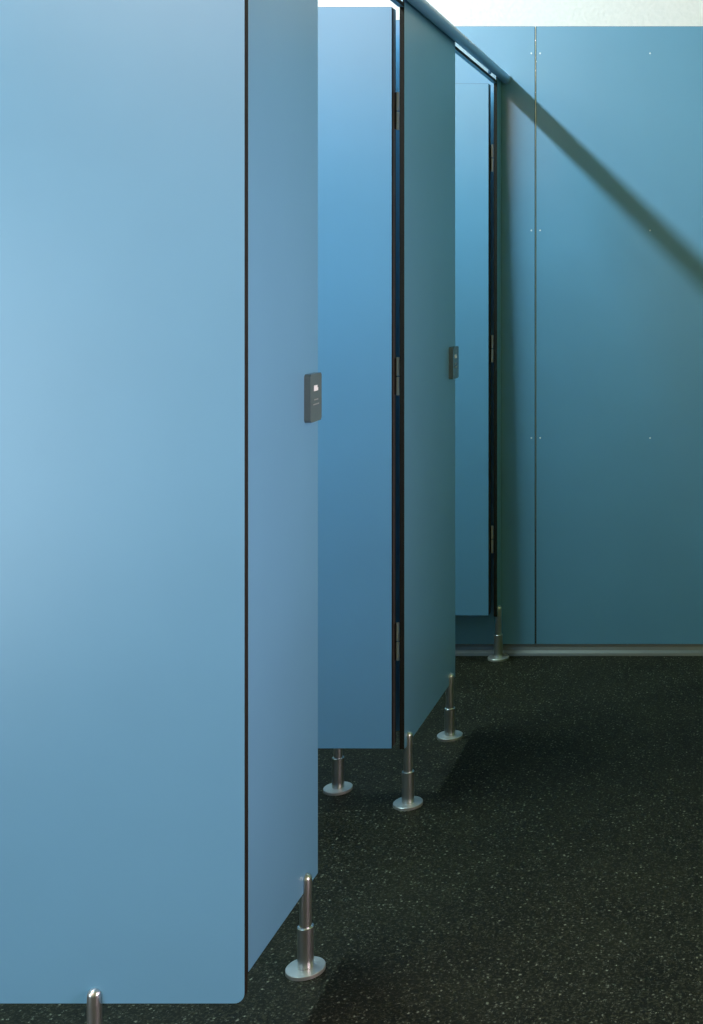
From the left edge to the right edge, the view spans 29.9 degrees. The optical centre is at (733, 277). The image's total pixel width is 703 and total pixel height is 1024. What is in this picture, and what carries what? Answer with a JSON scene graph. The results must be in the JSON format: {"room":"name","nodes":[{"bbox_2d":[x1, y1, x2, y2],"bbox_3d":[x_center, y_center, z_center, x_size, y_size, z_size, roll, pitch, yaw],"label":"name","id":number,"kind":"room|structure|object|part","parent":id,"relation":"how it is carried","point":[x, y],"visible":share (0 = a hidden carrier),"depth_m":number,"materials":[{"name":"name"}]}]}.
{"room":"public restroom","nodes":[
{"label":"public restroom","id":0,"kind":"room"},
{"bbox_2d":[0,656,702,1023],"bbox_3d":[-0.635,1.402,0.856,4.270,0.116,7.211,0,0,0],"label":"floor","id":1,"kind":"structure","parent":0,"point":[548,869],"depth_m":2.72,"materials":[{"name":"black rubber"}]},
{"bbox_2d":[87,988,101,1023],"bbox_3d":[-1.088,1.276,2.045,0.074,0.136,0.074,0,0,0],"label":"support post","id":2,"kind":"object","parent":1,"relation":"on","point":[94,1006],"visible":1,"depth_m":2.04,"materials":[{"name":"silver metal"}]},
{"bbox_2d":[285,873,325,980],"bbox_3d":[-0.832,1.250,2.334,0.074,0.188,0.074,0,0,0],"label":"support post","id":3,"kind":"object","parent":1,"relation":"on","point":[307,966],"visible":0.99,"depth_m":2.32,"materials":[{"name":"silver metal"}]},
{"bbox_3d":[-0.832,1.207,2.334,0.024,0.102,0.023,0,0,0],"label":"slotted stem","id":4,"kind":"part","parent":3,"relation":"part of","materials":[{"name":"metal"}]},
{"bbox_2d":[323,749,352,795],"bbox_3d":[-1.040,1.250,3.157,0.074,0.188,0.074,0,0,0],"label":"support post","id":5,"kind":"object","parent":1,"relation":"on","point":[338,786],"visible":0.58,"depth_m":3.14,"materials":[{"name":"silver metal"}]},
{"bbox_3d":[-1.040,1.207,3.157,0.023,0.102,0.024,0,0,0],"label":"slotted stem","id":6,"kind":"part","parent":5,"relation":"part of","materials":[{"name":"metal"}]},
{"bbox_2d":[393,731,422,810],"bbox_3d":[-0.832,1.250,3.068,0.074,0.188,0.074,0,0,0],"label":"support post","id":7,"kind":"object","parent":1,"relation":"on","point":[408,801],"visible":0.98,"depth_m":3.06,"materials":[{"name":"silver metal"}]},
{"bbox_3d":[-0.832,1.207,3.068,0.024,0.102,0.023,0,0,0],"label":"slotted stem","id":8,"kind":"part","parent":7,"relation":"part of","materials":[{"name":"metal"}]},
{"bbox_2d":[400,0,458,748],"bbox_3d":[-0.832,0.232,3.311,0.025,1.916,0.555,0,0,0],"label":"panel","id":9,"kind":"object","parent":7,"relation":"on","point":[429,355],"visible":0.92,"depth_m":3.23,"materials":[{"name":"blue laminate"}]},
{"bbox_2d":[318,7,399,748],"bbox_3d":[-1.153,0.250,3.034,0.611,1.862,0.036,0,0,0],"label":"door","id":10,"kind":"structure","parent":9,"relation":"attached to","point":[359,101],"depth_m":3.02,"materials":[{"name":"blue laminate"}]},
{"bbox_2d":[437,673,462,741],"bbox_3d":[-0.832,1.250,3.520,0.074,0.188,0.074,0,0,0],"label":"support post","id":11,"kind":"object","parent":1,"relation":"on","point":[450,734],"visible":1,"depth_m":3.51,"materials":[{"name":"silver metal"}]},
{"bbox_3d":[-0.832,1.207,3.520,0.024,0.102,0.023,0,0,0],"label":"slotted stem","id":12,"kind":"part","parent":11,"relation":"part of","materials":[{"name":"metal"}]},
{"bbox_2d":[488,605,508,661],"bbox_3d":[-0.832,1.250,4.245,0.074,0.188,0.074,0,0,0],"label":"support post","id":13,"kind":"object","parent":1,"relation":"on","point":[498,656],"visible":1,"depth_m":4.23,"materials":[{"name":"silver metal"}]},
{"bbox_3d":[-0.832,1.207,4.245,0.024,0.102,0.023,0,0,0],"label":"slotted stem","id":14,"kind":"part","parent":13,"relation":"part of","materials":[{"name":"metal"}]},
{"bbox_2d":[318,0,702,643],"bbox_3d":[-0.635,-0.518,4.378,4.270,3.724,0.166,0,0,0],"label":"wall","id":15,"kind":"structure","parent":0,"point":[602,102],"depth_m":4.30,"materials":[{"name":"blue paint"}]},
{"bbox_2d":[390,0,510,83],"bbox_3d":[-0.821,-0.708,3.171,0.052,0.048,2.252,0,0,0],"label":"rail","id":16,"kind":"object","parent":15,"relation":"attached to","point":[467,50],"visible":0.95,"depth_m":3.64,"materials":[{"name":"silver metal"}]},
{"bbox_3d":[-1.656,0.204,4.302,1.888,2.209,0.010,0,0,0],"label":"cladding panel","id":17,"kind":"part","parent":15,"relation":"part of","materials":[{"name":"blue laminate"}]},
{"bbox_2d":[494,77,500,616],"bbox_3d":[-0.838,0.232,4.259,0.012,1.916,0.074,0,0,0],"label":"panel","id":18,"kind":"object","parent":15,"relation":"attached to","point":[497,86],"visible":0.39,"depth_m":4.23,"materials":[{"name":"blue laminate"}]},
{"bbox_2d":[455,84,493,615],"bbox_3d":[-1.153,0.250,4.223,0.611,1.862,0.036,0,0,0],"label":"door","id":19,"kind":"structure","parent":18,"relation":"attached to","point":[474,150],"depth_m":4.21,"materials":[{"name":"blue laminate"}]},
{"bbox_2d":[455,643,702,655],"bbox_3d":[-0.630,1.327,4.293,3.940,0.035,0.036,0,0,0],"label":"baseboard","id":20,"kind":"structure","parent":15,"relation":"attached to","point":[535,649],"depth_m":4.29,"materials":[{"name":"metal"}]},
{"bbox_3d":[-0.093,0.204,4.302,1.227,2.209,0.010,0,0,0],"label":"cladding panel","id":21,"kind":"part","parent":15,"relation":"part of","materials":[{"name":"blue laminate"}]},
{"bbox_3d":[-2.695,-0.518,0.855,0.150,3.724,6.911,0,0,0],"label":"wall","id":22,"kind":"structure","parent":0,"visible":0},
{"bbox_2d":[0,0,247,1003],"bbox_3d":[-1.716,0.277,2.051,1.768,1.917,0.012,0,0,0],"label":"end panel","id":23,"kind":"object","parent":22,"relation":"attached to","point":[124,123],"visible":1,"depth_m":2.04,"materials":[{"name":"blue laminate"}]},
{"bbox_2d":[248,0,321,971],"bbox_3d":[-0.832,0.232,2.231,0.025,1.916,0.346,0,0,0],"label":"panel","id":24,"kind":"object","parent":23,"relation":"attached to","point":[285,381],"visible":1,"depth_m":2.19,"materials":[{"name":"blue laminate"}]},
{"bbox_2d":[396,20,399,730],"bbox_3d":[-1.722,0.256,3.163,1.756,1.868,0.012,0,0,0],"label":"partition panel","id":25,"kind":"object","parent":22,"relation":"attached to","point":[397,21],"visible":0.02,"depth_m":3.16,"materials":[{"name":"blue laminate"}]}
]}

